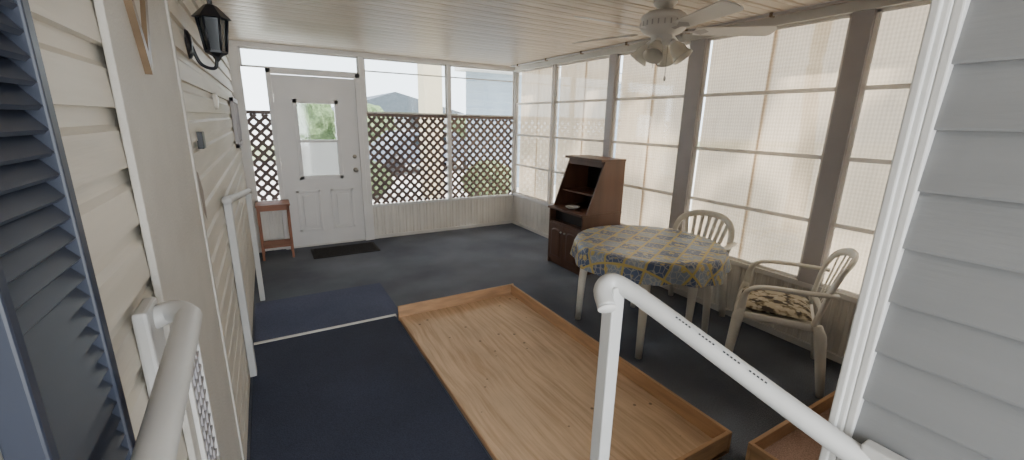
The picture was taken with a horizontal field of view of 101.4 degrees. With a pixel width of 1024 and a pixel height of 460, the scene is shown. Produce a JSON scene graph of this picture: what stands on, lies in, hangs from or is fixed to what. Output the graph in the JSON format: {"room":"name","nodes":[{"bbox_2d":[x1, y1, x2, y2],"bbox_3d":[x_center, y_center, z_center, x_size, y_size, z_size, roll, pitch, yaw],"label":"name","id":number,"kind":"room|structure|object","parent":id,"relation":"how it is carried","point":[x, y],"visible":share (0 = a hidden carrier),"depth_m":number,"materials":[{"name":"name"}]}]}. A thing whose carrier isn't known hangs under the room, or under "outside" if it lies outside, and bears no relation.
{"room":"sunroom","nodes":[
{"label":"sunroom","id":0,"kind":"room"},
{"bbox_2d":[0,0,254,459],"bbox_3d":[-1.356,-0.089,1.876,0.016,2.374,6.931,-7,17,-29],"label":"wall","id":1,"kind":"structure","parent":0,"point":[67,31],"depth_m":0.79,"materials":[{"name":"plastic"}]},
{"bbox_2d":[0,0,135,459],"bbox_3d":[-0.508,0.127,0.466,0.030,2.000,0.212,-7,17,-29],"label":"window shutter","id":2,"kind":"object","parent":1,"relation":"attached to","point":[62,397],"visible":1,"depth_m":0.45,"materials":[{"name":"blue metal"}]},
{"bbox_2d":[130,297,202,459],"bbox_3d":[-0.348,0.407,0.333,0.103,0.270,1.323,-7,17,-30],"label":"wall handrail","id":3,"kind":"object","parent":1,"relation":"attached to","point":[167,367],"visible":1,"depth_m":0.66,"materials":[{"name":"white plastic"}]},
{"bbox_2d":[93,0,244,459],"bbox_3d":[-0.945,0.047,1.207,0.014,2.264,0.720,-7,17,-29],"label":"door frame","id":4,"kind":"structure","parent":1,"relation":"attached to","point":[149,110],"depth_m":1.08,"materials":[{"name":"white wood"}]},
{"bbox_2d":[123,0,220,459],"bbox_3d":[-0.860,-0.100,1.051,0.014,1.630,0.340,-7,17,-29],"label":"door","id":5,"kind":"structure","parent":4,"relation":"attached to","point":[141,31],"depth_m":1.01,"materials":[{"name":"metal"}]},
{"bbox_2d":[134,0,140,22],"bbox_3d":[-0.861,-0.631,0.929,0.001,0.439,0.244,-7,17,-29],"label":"glass pane","id":6,"kind":"object","parent":5,"relation":"attached to","point":[137,2],"visible":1,"depth_m":0.99,"materials":[{"name":"beige glass"}]},
{"bbox_2d":[192,351,216,459],"bbox_3d":[-0.833,0.499,1.134,0.004,0.390,0.150,-7,17,-29],"label":"vent bars","id":7,"kind":"object","parent":5,"relation":"attached to","point":[207,436],"visible":0.87,"depth_m":1.13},
{"bbox_2d":[196,131,205,148],"bbox_3d":[-1.321,-0.382,1.781,0.023,0.070,0.070,-7,17,-29],"label":"switch box","id":8,"kind":"object","parent":1,"relation":"attached to","point":[201,143],"visible":0.98,"depth_m":1.75,"materials":[{"name":"black metal"}]},
{"bbox_2d":[196,171,206,217],"bbox_3d":[-1.224,-0.135,1.655,0.001,0.220,0.130,-7,17,-29],"label":"siding","id":9,"kind":"object","parent":1,"relation":"attached to","point":[199,181],"visible":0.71,"depth_m":1.66,"materials":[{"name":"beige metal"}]},
{"bbox_2d":[184,0,231,69],"bbox_3d":[-1.318,-0.856,1.832,0.173,0.297,0.160,-7,17,-29],"label":"wall lantern","id":10,"kind":"object","parent":1,"relation":"attached to","point":[212,23],"visible":1,"depth_m":1.82,"materials":[{"name":"black metal"}]},
{"bbox_2d":[213,93,218,108],"bbox_3d":[-1.817,-0.790,2.576,0.020,0.096,0.096,-7,17,-29],"label":"thermometer","id":11,"kind":"object","parent":1,"relation":"attached to","point":[215,97],"visible":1,"depth_m":2.54,"materials":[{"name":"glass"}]},
{"bbox_2d":[229,97,242,147],"bbox_3d":[-2.766,-1.080,4.215,0.030,0.460,0.800,-7,17,-29],"label":"frame","id":12,"kind":"object","parent":1,"relation":"attached to","point":[233,102],"visible":1,"depth_m":3.93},
{"bbox_2d":[254,314,396,344],"bbox_3d":[-1.411,0.768,3.259,1.020,0.017,0.034,-7,17,-29],"label":"trim","id":13,"kind":"structure","parent":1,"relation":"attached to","point":[391,315],"depth_m":3.23,"materials":[{"name":"white metal"}]},
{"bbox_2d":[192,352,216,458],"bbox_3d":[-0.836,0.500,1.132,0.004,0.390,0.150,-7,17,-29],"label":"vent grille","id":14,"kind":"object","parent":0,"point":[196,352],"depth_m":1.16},
{"bbox_2d":[260,196,512,250],"bbox_3d":[-1.543,-0.223,5.866,3.605,0.620,0.008,-7,17,-29],"label":"wall","id":15,"kind":"structure","parent":0,"point":[434,215],"depth_m":6.06,"materials":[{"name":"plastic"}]},
{"bbox_2d":[227,45,261,252],"bbox_3d":[-3.042,-0.862,4.804,0.110,2.330,0.080,-7,17,-29],"label":"trim","id":16,"kind":"structure","parent":15,"relation":"attached to","point":[235,69],"depth_m":4.71,"materials":[{"name":"white wood"}]},
{"bbox_2d":[246,110,269,113],"bbox_3d":[-2.895,-1.344,4.784,0.230,0.040,0.040,-7,17,-29],"label":"trim","id":17,"kind":"structure","parent":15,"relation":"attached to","point":[247,111],"depth_m":4.76,"materials":[{"name":"wood"}]},
{"bbox_2d":[247,114,279,200],"bbox_3d":[-2.922,-0.841,4.913,0.287,1.027,0.014,-7,17,-29],"label":"lattice panel","id":18,"kind":"object","parent":15,"relation":"attached to","point":[252,116],"visible":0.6,"depth_m":4.91,"materials":[{"name":"brown wood"}]},
{"bbox_2d":[238,46,358,73],"bbox_3d":[-2.436,-1.958,4.867,1.240,0.205,0.020,-7,17,-29],"label":"window","id":19,"kind":"structure","parent":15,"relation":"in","point":[239,47],"depth_m":4.81,"materials":[{"name":"glass"}]},
{"bbox_2d":[265,68,369,249],"bbox_3d":[-2.360,-0.846,5.215,1.010,2.120,0.100,-7,17,-29],"label":"trim","id":20,"kind":"structure","parent":15,"relation":"attached to","point":[268,71],"depth_m":5.08,"materials":[{"name":"white paint"}]},
{"bbox_2d":[270,74,364,246],"bbox_3d":[-2.365,-0.826,5.220,0.900,2.040,0.045,-7,17,-29],"label":"door","id":21,"kind":"structure","parent":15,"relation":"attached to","point":[285,88],"depth_m":5.19,"materials":[{"name":"white paint"}]},
{"bbox_2d":[296,190,323,231],"bbox_3d":[-2.524,-0.239,5.252,0.270,0.520,0.010,-7,17,-29],"label":"panel","id":22,"kind":"object","parent":21,"relation":"attached to","point":[309,202],"visible":1,"depth_m":5.25,"materials":[{"name":"white paint"}]},
{"bbox_2d":[292,99,343,179],"bbox_3d":[-2.367,-1.100,5.140,0.500,0.950,0.062,-7,17,-29],"label":"window","id":23,"kind":"structure","parent":21,"relation":"attached to","point":[294,101],"depth_m":5.11,"materials":[{"name":"white paint"}]},
{"bbox_2d":[301,142,339,175],"bbox_3d":[-2.376,-0.880,5.206,0.410,0.410,0.002,-7,17,-29],"label":"blind","id":24,"kind":"object","parent":23,"relation":"attached to","point":[319,158],"visible":1,"depth_m":5.20,"materials":[{"name":"plastic"}]},
{"bbox_2d":[294,239,364,247],"bbox_3d":[-2.385,0.170,5.476,0.900,0.022,0.051,-7,17,-29],"label":"sweep","id":25,"kind":"object","parent":21,"relation":"attached to","point":[357,239],"visible":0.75,"depth_m":5.45,"materials":[{"name":"white metal"}]},
{"bbox_2d":[331,188,355,228],"bbox_3d":[-2.186,-0.281,5.442,0.270,0.520,0.010,-7,17,-29],"label":"panel","id":26,"kind":"object","parent":21,"relation":"attached to","point":[342,199],"visible":1,"depth_m":5.44,"materials":[{"name":"white paint"}]},
{"bbox_2d":[358,56,374,239],"bbox_3d":[-1.894,-1.005,5.449,0.060,2.330,0.080,-7,17,-29],"label":"trim","id":27,"kind":"structure","parent":15,"relation":"attached to","point":[360,59],"depth_m":5.39,"materials":[{"name":"white paint"}]},
{"bbox_2d":[229,40,514,70],"bbox_3d":[-1.503,-2.197,5.357,3.605,0.049,0.100,-7,17,-29],"label":"trim","id":28,"kind":"structure","parent":15,"relation":"attached to","point":[231,42],"depth_m":5.11,"materials":[{"name":"white wood"}]},
{"bbox_2d":[363,57,446,114],"bbox_3d":[-1.378,-1.868,5.521,1.090,0.665,0.020,-7,17,-29],"label":"window","id":29,"kind":"structure","parent":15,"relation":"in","point":[444,65],"depth_m":5.49,"materials":[{"name":"glass"}]},
{"bbox_2d":[367,113,446,117],"bbox_3d":[-1.395,-1.532,5.626,1.090,0.040,0.040,-7,17,-29],"label":"trim","id":30,"kind":"structure","parent":15,"relation":"attached to","point":[368,114],"depth_m":5.59,"materials":[{"name":"wood"}]},
{"bbox_2d":[375,220,511,238],"bbox_3d":[-0.957,-0.017,6.265,2.245,0.045,0.021,-7,17,-29],"label":"baseboard","id":31,"kind":"structure","parent":15,"relation":"attached to","point":[509,221],"depth_m":6.19,"materials":[{"name":"white wood"}]},
{"bbox_2d":[373,194,513,206],"bbox_3d":[-0.952,-0.442,6.163,2.245,0.030,0.060,-7,17,-29],"label":"trim","id":32,"kind":"structure","parent":15,"relation":"on","point":[500,195],"depth_m":6.09,"materials":[{"name":"white paint"}]},
{"bbox_2d":[367,117,447,203],"bbox_3d":[-1.411,-0.960,5.781,1.117,1.172,0.014,-7,17,-29],"label":"lattice panel","id":33,"kind":"object","parent":32,"relation":"on","point":[371,120],"visible":0.86,"depth_m":5.76,"materials":[{"name":"wood"}]},
{"bbox_2d":[451,118,511,197],"bbox_3d":[-0.451,-1.080,6.320,1.052,1.172,0.014,-7,17,-29],"label":"lattice panel","id":34,"kind":"object","parent":32,"relation":"on","point":[452,119],"visible":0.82,"depth_m":6.30,"materials":[{"name":"wood"}]},
{"bbox_2d":[446,64,451,199],"bbox_3d":[-0.896,-1.357,5.947,0.050,1.860,0.080,-7,17,-29],"label":"trim","id":35,"kind":"structure","parent":15,"relation":"attached to","point":[448,75],"depth_m":5.93,"materials":[{"name":"white paint"}]},
{"bbox_2d":[450,65,513,116],"bbox_3d":[-0.418,-1.988,6.060,1.025,0.665,0.020,-7,17,-29],"label":"window","id":36,"kind":"structure","parent":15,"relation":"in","point":[450,65],"depth_m":6.06,"materials":[{"name":"white metal"}]},
{"bbox_2d":[451,115,512,119],"bbox_3d":[-0.436,-1.651,6.165,1.025,0.040,0.040,-7,17,-29],"label":"trim","id":37,"kind":"structure","parent":15,"relation":"attached to","point":[452,116],"depth_m":6.13,"materials":[{"name":"white wood"}]},
{"bbox_2d":[512,72,518,192],"bbox_3d":[0.052,-1.474,6.456,0.075,1.810,0.040,-7,17,-29],"label":"trim","id":38,"kind":"structure","parent":15,"relation":"attached to","point":[515,73],"depth_m":6.43,"materials":[{"name":"plastic"}]},
{"bbox_2d":[212,0,855,66],"bbox_3d":[0.293,-1.411,2.354,3.625,0.012,7.289,-7,17,-29],"label":"ceiling","id":39,"kind":"structure","parent":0,"point":[492,32],"depth_m":3.52,"materials":[{"name":"white paint"}]},
{"bbox_2d":[517,12,774,66],"bbox_3d":[1.132,-1.831,4.120,0.040,0.030,4.220,-7,17,-29],"label":"clamp","id":40,"kind":"object","parent":39,"relation":"attached to","point":[770,13],"visible":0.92,"depth_m":3.53,"materials":[{"name":"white metal"}]},
{"bbox_2d":[510,0,853,66],"bbox_3d":[1.256,-1.776,3.911,0.022,0.022,5.100,-7,17,-29],"label":"conduit","id":41,"kind":"object","parent":39,"relation":"attached to","point":[836,1],"depth_m":3.16,"materials":[{"name":"white metal"}]},
{"bbox_2d":[513,0,925,71],"bbox_3d":[1.412,-1.767,3.965,0.100,0.064,5.431,-7,17,-29],"label":"trim","id":42,"kind":"structure","parent":39,"relation":"attached to","point":[858,5],"depth_m":3.01,"materials":[{"name":"white wood"}]},
{"bbox_2d":[247,223,841,459],"bbox_3d":[0.250,0.929,2.930,3.605,0.060,7.231,-7,17,-29],"label":"floor","id":43,"kind":"structure","parent":0,"point":[414,268],"depth_m":3.98,"materials":[{"name":"carpet"}]},
{"bbox_2d":[221,188,264,376],"bbox_3d":[-1.898,0.217,3.026,0.057,1.182,1.542,-6,16,-27],"label":"handrail","id":44,"kind":"object","parent":43,"relation":"on","point":[227,201],"visible":1,"depth_m":2.54,"materials":[{"name":"white plastic"}]},
{"bbox_2d":[255,199,294,260],"bbox_3d":[-2.759,-0.006,4.896,0.345,0.638,0.325,-7,17,-29],"label":"side table","id":45,"kind":"object","parent":43,"relation":"on","point":[271,205],"visible":1,"depth_m":4.80,"materials":[{"name":"brown wood"}]},
{"bbox_2d":[262,239,293,248],"bbox_3d":[-2.763,0.160,4.940,0.325,0.015,0.305,-7,17,-29],"label":"shelf","id":46,"kind":"object","parent":45,"relation":"attached to","point":[282,242],"depth_m":4.89,"materials":[{"name":"brown wood"}]},
{"bbox_2d":[254,283,397,341],"bbox_3d":[-1.592,0.677,3.611,1.070,0.009,0.780,-7,17,-29],"label":"carpet","id":47,"kind":"object","parent":43,"relation":"on","point":[278,318],"visible":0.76,"depth_m":3.56,"materials":[{"name":"blue carpet"}]},
{"bbox_2d":[311,242,380,258],"bbox_3d":[-2.069,0.246,5.218,0.760,0.018,0.400,-7,17,-29],"label":"door mat","id":48,"kind":"object","parent":43,"relation":"on","point":[326,252],"visible":1,"depth_m":5.18,"materials":[{"name":"rubber"}]},
{"bbox_2d":[250,316,490,459],"bbox_3d":[-0.277,1.290,1.345,1.010,0.013,4.540,-7,17,-29],"label":"carpet runner","id":49,"kind":"object","parent":43,"relation":"on","point":[360,391],"visible":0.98,"depth_m":2.42,"materials":[{"name":"blue carpet"}]},
{"bbox_2d":[398,283,731,459],"bbox_3d":[0.088,0.872,2.770,1.084,0.125,2.210,-7,17,-29],"label":"tray","id":50,"kind":"object","parent":43,"relation":"on","point":[521,375],"visible":1,"depth_m":2.56,"materials":[{"name":"brown wood"}]},
{"bbox_2d":[547,155,625,275],"bbox_3d":[0.801,-0.192,4.716,0.569,1.235,0.620,-7,17,-29],"label":"cabinet","id":51,"kind":"object","parent":43,"relation":"on","point":[590,192],"visible":0.87,"depth_m":4.60,"materials":[{"name":"brown wood"}]},
{"bbox_2d":[563,187,594,196],"bbox_3d":[0.884,-0.428,4.702,0.363,0.016,0.564,-7,17,-29],"label":"shelf","id":52,"kind":"object","parent":51,"relation":"attached to","point":[588,191],"depth_m":4.77,"materials":[{"name":"brown wood"}]},
{"bbox_2d":[548,202,621,217],"bbox_3d":[0.807,-0.233,4.708,0.557,0.024,0.616,-7,17,-29],"label":"countertop","id":53,"kind":"structure","parent":51,"relation":"on","point":[580,212],"depth_m":4.58,"materials":[{"name":"brown wood"}]},
{"bbox_2d":[566,205,579,208],"bbox_3d":[0.670,-0.250,4.646,0.160,0.026,0.160,-7,17,-29],"label":"bowl","id":54,"kind":"object","parent":53,"relation":"on","point":[567,206],"depth_m":4.68,"materials":[{"name":"white ceramic"}]},
{"bbox_2d":[570,225,731,358],"bbox_3d":[1.048,0.438,3.342,1.189,0.717,1.182,-7,17,-29],"label":"patio table","id":55,"kind":"object","parent":43,"relation":"on","point":[647,256],"visible":0.98,"depth_m":2.99,"materials":[{"name":"fabric"}]},
{"bbox_2d":[630,209,737,322],"bbox_3d":[1.489,0.295,3.612,0.616,0.880,0.672,-8,17,-33],"label":"patio chair","id":56,"kind":"object","parent":43,"relation":"on","point":[722,289],"visible":0.32,"depth_m":3.58,"materials":[{"name":"plastic"}]},
{"bbox_2d":[590,273,907,459],"bbox_3d":[0.462,0.750,1.046,0.639,1.214,0.112,11,18,34],"label":"handrail","id":57,"kind":"object","parent":43,"relation":"on","point":[610,290],"visible":1,"depth_m":0.97,"materials":[{"name":"white plastic"}]},
{"bbox_2d":[675,316,766,383],"bbox_3d":[0.458,0.262,0.928,0.202,0.084,0.004,14,19,40],"label":"print","id":58,"kind":"object","parent":57,"relation":"attached to","point":[704,344],"depth_m":0.93,"materials":[{"name":"grey"}]},
{"bbox_2d":[721,248,858,398],"bbox_3d":[1.832,0.512,2.805,0.617,0.880,0.672,10,17,31],"label":"patio chair","id":59,"kind":"object","parent":43,"relation":"on","point":[765,303],"visible":1,"depth_m":2.69,"materials":[{"name":"plastic"}]},
{"bbox_2d":[742,286,811,320],"bbox_3d":[1.775,0.487,2.835,0.400,0.052,0.410,10,17,31],"label":"seat cushion","id":60,"kind":"object","parent":59,"relation":"on","point":[787,306],"depth_m":2.75,"materials":[{"name":"fabric"}]},
{"bbox_2d":[745,390,835,459],"bbox_3d":[1.742,1.095,2.071,1.040,0.110,0.570,-7,17,-29],"label":"tray","id":61,"kind":"object","parent":43,"relation":"on","point":[784,441],"visible":0.23,"depth_m":2.12,"materials":[{"name":"wood"}]},
{"bbox_2d":[572,0,776,80],"bbox_3d":[0.938,-1.235,2.736,1.277,0.495,1.326,-7,17,-29],"label":"ceiling fan","id":62,"kind":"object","parent":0,"point":[662,24],"depth_m":2.66,"materials":[{"name":"white metal"}]},
{"bbox_2d":[630,44,647,65],"bbox_3d":[0.868,-1.187,2.849,0.129,0.144,0.138,-7,17,-29],"label":"glass shade","id":63,"kind":"object","parent":62,"relation":"hanging from","point":[637,55],"depth_m":2.81,"materials":[{"name":"white glass"}]},
{"bbox_2d":[642,40,663,63],"bbox_3d":[0.909,-1.139,2.666,0.138,0.144,0.129,-7,17,-29],"label":"glass shade","id":64,"kind":"object","parent":62,"relation":"hanging from","point":[653,54],"depth_m":2.70,"materials":[{"name":"white glass"}]},
{"bbox_2d":[656,47,673,66],"bbox_3d":[1.056,-1.193,2.890,0.138,0.144,0.129,-7,17,-29],"label":"glass shade","id":65,"kind":"object","parent":62,"relation":"hanging from","point":[663,63],"depth_m":2.85,"materials":[{"name":"white glass"}]},
{"bbox_2d":[670,41,692,64],"bbox_3d":[1.097,-1.145,2.707,0.129,0.144,0.138,-7,17,-29],"label":"glass shade","id":66,"kind":"object","parent":62,"relation":"hanging from","point":[679,51],"depth_m":2.69,"materials":[{"name":"white glass"}]},
{"bbox_2d":[512,196,856,356],"bbox_3d":[1.366,0.273,4.492,0.008,0.470,5.431,-7,17,-29],"label":"wall","id":67,"kind":"structure","parent":0,"point":[836,321],"depth_m":3.35,"materials":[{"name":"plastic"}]},
{"bbox_2d":[511,120,512,193],"bbox_3d":[0.027,-1.472,6.466,0.030,1.860,0.060,-7,17,-29],"label":"trim","id":68,"kind":"structure","parent":67,"relation":"attached to","point":[512,120],"depth_m":6.60,"materials":[{"name":"white paint"}]},
{"bbox_2d":[514,65,559,202],"bbox_3d":[0.331,-1.384,6.054,0.101,1.870,0.975,-7,17,-29],"label":"window","id":69,"kind":"structure","parent":67,"relation":"in","point":[536,89],"depth_m":6.12,"materials":[{"name":"fabric"}]},
{"bbox_2d":[519,70,538,196],"bbox_3d":[0.251,-1.443,6.275,0.011,1.870,0.500,-7,17,-29],"label":"roller shade","id":70,"kind":"object","parent":69,"relation":"attached to","point":[530,79],"depth_m":6.26,"materials":[{"name":"white fabric"}]},
{"bbox_2d":[534,66,559,200],"bbox_3d":[0.477,-1.334,5.872,0.011,1.870,0.500,-7,17,-29],"label":"roller shade","id":71,"kind":"object","parent":69,"relation":"attached to","point":[544,79],"depth_m":5.93,"materials":[{"name":"white fabric"}]},
{"bbox_2d":[547,65,558,203],"bbox_3d":[0.546,-1.248,5.627,0.075,1.810,0.040,-7,17,-29],"label":"trim","id":72,"kind":"structure","parent":67,"relation":"attached to","point":[554,66],"depth_m":5.59,"materials":[{"name":"plastic"}]},
{"bbox_2d":[550,56,609,203],"bbox_3d":[0.841,-1.151,5.196,0.101,1.870,1.044,-7,17,-29],"label":"window","id":73,"kind":"structure","parent":67,"relation":"in","point":[583,84],"depth_m":5.19,"materials":[{"name":"fabric"}]},
{"bbox_2d":[555,62,585,198],"bbox_3d":[0.753,-1.214,5.432,0.011,1.870,0.534,-7,17,-29],"label":"roller shade","id":74,"kind":"object","parent":73,"relation":"attached to","point":[572,116],"depth_m":5.36,"materials":[{"name":"white fabric"}]},
{"bbox_2d":[580,58,608,155],"bbox_3d":[0.997,-1.096,4.999,0.011,1.870,0.534,-7,17,-29],"label":"roller shade","id":75,"kind":"object","parent":73,"relation":"attached to","point":[595,84],"depth_m":4.96,"materials":[{"name":"white fabric"}]},
{"bbox_2d":[602,54,620,156],"bbox_3d":[1.089,-1.000,4.715,0.075,1.810,0.100,-7,17,-29],"label":"trim","id":76,"kind":"structure","parent":67,"relation":"attached to","point":[613,58],"depth_m":4.59,"materials":[{"name":"white wood"}]},
{"bbox_2d":[610,41,690,228],"bbox_3d":[1.375,-0.907,4.301,0.101,1.870,0.944,-7,17,-29],"label":"window","id":77,"kind":"structure","parent":67,"relation":"in","point":[650,107],"depth_m":4.32,"materials":[{"name":"fabric"}]},
{"bbox_2d":[615,55,654,224],"bbox_3d":[1.299,-0.964,4.516,0.011,1.870,0.484,-7,17,-29],"label":"roller shade","id":78,"kind":"object","parent":77,"relation":"attached to","point":[635,117],"depth_m":4.48,"materials":[{"name":"white fabric"}]},
{"bbox_2d":[639,45,689,228],"bbox_3d":[1.518,-0.858,4.125,0.011,1.870,0.484,-7,17,-29],"label":"roller shade","id":79,"kind":"object","parent":77,"relation":"attached to","point":[664,118],"depth_m":4.18,"materials":[{"name":"white fabric"}]},
{"bbox_2d":[512,220,843,363],"bbox_3d":[1.355,0.477,4.542,0.022,0.050,5.431,-7,17,-29],"label":"baseboard","id":80,"kind":"structure","parent":67,"relation":"attached to","point":[830,355],"depth_m":3.41,"materials":[{"name":"white wood"}]},
{"bbox_2d":[512,193,857,303],"bbox_3d":[1.378,0.035,4.435,0.070,0.040,5.431,-7,17,-29],"label":"trim","id":81,"kind":"structure","parent":67,"relation":"on","point":[846,297],"depth_m":3.23,"materials":[{"name":"white paint"}]},
{"bbox_2d":[669,38,707,230],"bbox_3d":[1.610,-0.762,3.841,0.075,1.810,0.150,-7,17,-29],"label":"trim","id":82,"kind":"structure","parent":67,"relation":"attached to","point":[696,61],"depth_m":3.78,"materials":[{"name":"white wood"}]},
{"bbox_2d":[683,13,852,278],"bbox_3d":[1.940,-0.649,3.352,0.101,1.870,1.074,-7,17,-29],"label":"window","id":83,"kind":"structure","parent":67,"relation":"in","point":[770,99],"depth_m":3.30,"materials":[{"name":"fabric"}]},
{"bbox_2d":[688,32,774,257],"bbox_3d":[1.848,-0.713,3.593,0.011,1.870,0.549,-7,17,-29],"label":"roller shade","id":84,"kind":"object","parent":83,"relation":"attached to","point":[739,63],"depth_m":3.54,"materials":[{"name":"white fabric"}]},
{"bbox_2d":[738,18,848,274],"bbox_3d":[2.099,-0.593,3.148,0.011,1.870,0.549,-7,17,-29],"label":"roller shade","id":85,"kind":"object","parent":83,"relation":"attached to","point":[805,56],"depth_m":3.16,"materials":[{"name":"white fabric"}]},
{"bbox_2d":[798,9,876,284],"bbox_3d":[2.200,-0.492,2.850,0.075,1.810,0.120,-7,17,-29],"label":"post","id":86,"kind":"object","parent":67,"relation":"attached to","point":[862,22],"depth_m":2.80,"materials":[{"name":"grey wood"}]},
{"bbox_2d":[819,0,930,297],"bbox_3d":[2.506,-0.390,2.402,0.101,1.870,1.004,-7,17,-29],"label":"window","id":87,"kind":"structure","parent":67,"relation":"in","point":[897,34],"depth_m":2.71,"materials":[{"name":"plastic"}]},
{"bbox_2d":[852,0,1023,459],"bbox_3d":[0.864,0.323,0.471,0.014,2.374,0.780,-7,17,-29],"label":"wall","id":88,"kind":"structure","parent":0,"point":[945,381],"depth_m":0.66,"materials":[{"name":"grey plastic"}]},
{"bbox_2d":[836,0,970,459],"bbox_3d":[0.673,0.236,0.789,0.022,2.374,0.014,-7,17,-29],"label":"j-channel","id":89,"kind":"object","parent":88,"relation":"attached to","point":[960,8],"visible":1,"depth_m":0.71,"materials":[{"name":"white plastic"}]},
{"bbox_3d":[1.740,0.112,1.354,2.380,2.374,0.080,-7,17,-29],"label":"wall","id":90,"kind":"structure","parent":0,"visible":0},
{"bbox_2d":[819,0,954,459],"bbox_3d":[0.645,0.233,0.800,0.010,2.374,0.014,-7,17,-29],"label":"door frame","id":91,"kind":"structure","parent":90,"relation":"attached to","point":[935,9],"depth_m":0.72,"materials":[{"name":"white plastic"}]},
{"label":"outside","id":92,"kind":"structure","parent":0,"visible":0},
{"bbox_2d":[248,125,700,228],"bbox_3d":[-8.807,-7.358,34.588,100.000,0.100,110.000,-7,17,-29],"label":"ground","id":93,"kind":"structure","parent":92,"point":[254,132],"depth_m":11.61,"materials":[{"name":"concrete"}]},
{"bbox_2d":[297,103,334,139],"bbox_3d":[-7.683,-4.074,15.843,1.960,3.146,1.572,-7,17,-29],"label":"bush","id":94,"kind":"object","parent":93,"relation":"on","point":[316,121],"visible":0.23,"depth_m":15.35,"materials":[{"name":"green plant"}]},
{"bbox_2d":[332,103,396,141],"bbox_3d":[-5.562,-3.655,16.007,2.396,2.311,2.014,-7,17,-29],"label":"bush","id":95,"kind":"object","parent":93,"relation":"on","point":[371,108],"visible":0.09,"depth_m":15.58,"materials":[{"name":"green plant"}]},
{"bbox_2d":[370,160,393,195],"bbox_3d":[-3.420,-1.102,9.141,1.744,0.982,1.110,-7,17,-29],"label":"bush","id":96,"kind":"object","parent":93,"relation":"on","point":[373,161],"visible":0.09,"depth_m":9.09,"materials":[{"name":"green plant"}]},
{"bbox_2d":[333,110,454,136],"bbox_3d":[-9.586,-8.081,32.733,8.200,2.200,8.000,-7,17,-29],"label":"wall","id":97,"kind":"structure","parent":93,"relation":"on","point":[403,119],"depth_m":29.35,"materials":[{"name":"paint"}]},
{"bbox_2d":[332,92,463,113],"bbox_3d":[-9.551,-9.726,32.305,9.000,1.300,9.000,-7,17,-29],"label":"gable roof","id":98,"kind":"structure","parent":97,"relation":"on","point":[393,101],"depth_m":28.34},
{"bbox_2d":[410,117,418,129],"bbox_3d":[-8.224,-7.373,28.925,5.500,1.000,0.050,-7,17,-29],"label":"windows","id":99,"kind":"structure","parent":97,"relation":"in","point":[416,125],"depth_m":29.65,"materials":[{"name":"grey glass"}]},
{"bbox_2d":[369,130,465,175],"bbox_3d":[-3.009,-2.694,14.209,4.400,1.350,1.740,-11,19,-39],"label":"parked car","id":100,"kind":"object","parent":93,"relation":"on","point":[382,143],"visible":0.09,"depth_m":13.01,"materials":[{"name":"paint"}]},
{"bbox_2d":[417,64,443,197],"bbox_3d":[-1.754,-2.390,9.063,0.400,3.400,0.400,-7,17,-29],"label":"column","id":101,"kind":"structure","parent":93,"relation":"on","point":[430,100],"depth_m":8.82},
{"bbox_2d":[444,120,465,139],"bbox_3d":[-1.787,-4.075,18.758,3.289,1.937,2.249,-7,17,-29],"label":"bush","id":102,"kind":"object","parent":93,"relation":"on","point":[457,121],"visible":0.02,"depth_m":17.80,"materials":[{"name":"green plant"}]},
{"bbox_2d":[251,142,699,160],"bbox_3d":[-3.325,-4.911,25.371,80.000,0.020,10.000,-7,17,-29],"label":"lawn","id":103,"kind":"structure","parent":93,"relation":"on","point":[262,147],"depth_m":19.84,"materials":[{"name":"green plant"}]},
{"bbox_2d":[462,160,510,196],"bbox_3d":[-0.544,-1.076,9.316,1.292,0.944,0.906,-7,17,-29],"label":"bush","id":104,"kind":"object","parent":93,"relation":"on","point":[487,161],"visible":0.24,"depth_m":8.99,"materials":[{"name":"green plant"}]},
{"bbox_2d":[454,67,621,186],"bbox_3d":[1.492,-2.752,11.316,6.200,3.100,0.700,-7,17,-29],"label":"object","id":105,"kind":"object","parent":93,"relation":"on","point":[483,97],"visible":0.14,"depth_m":10.25,"materials":[{"name":"white"}]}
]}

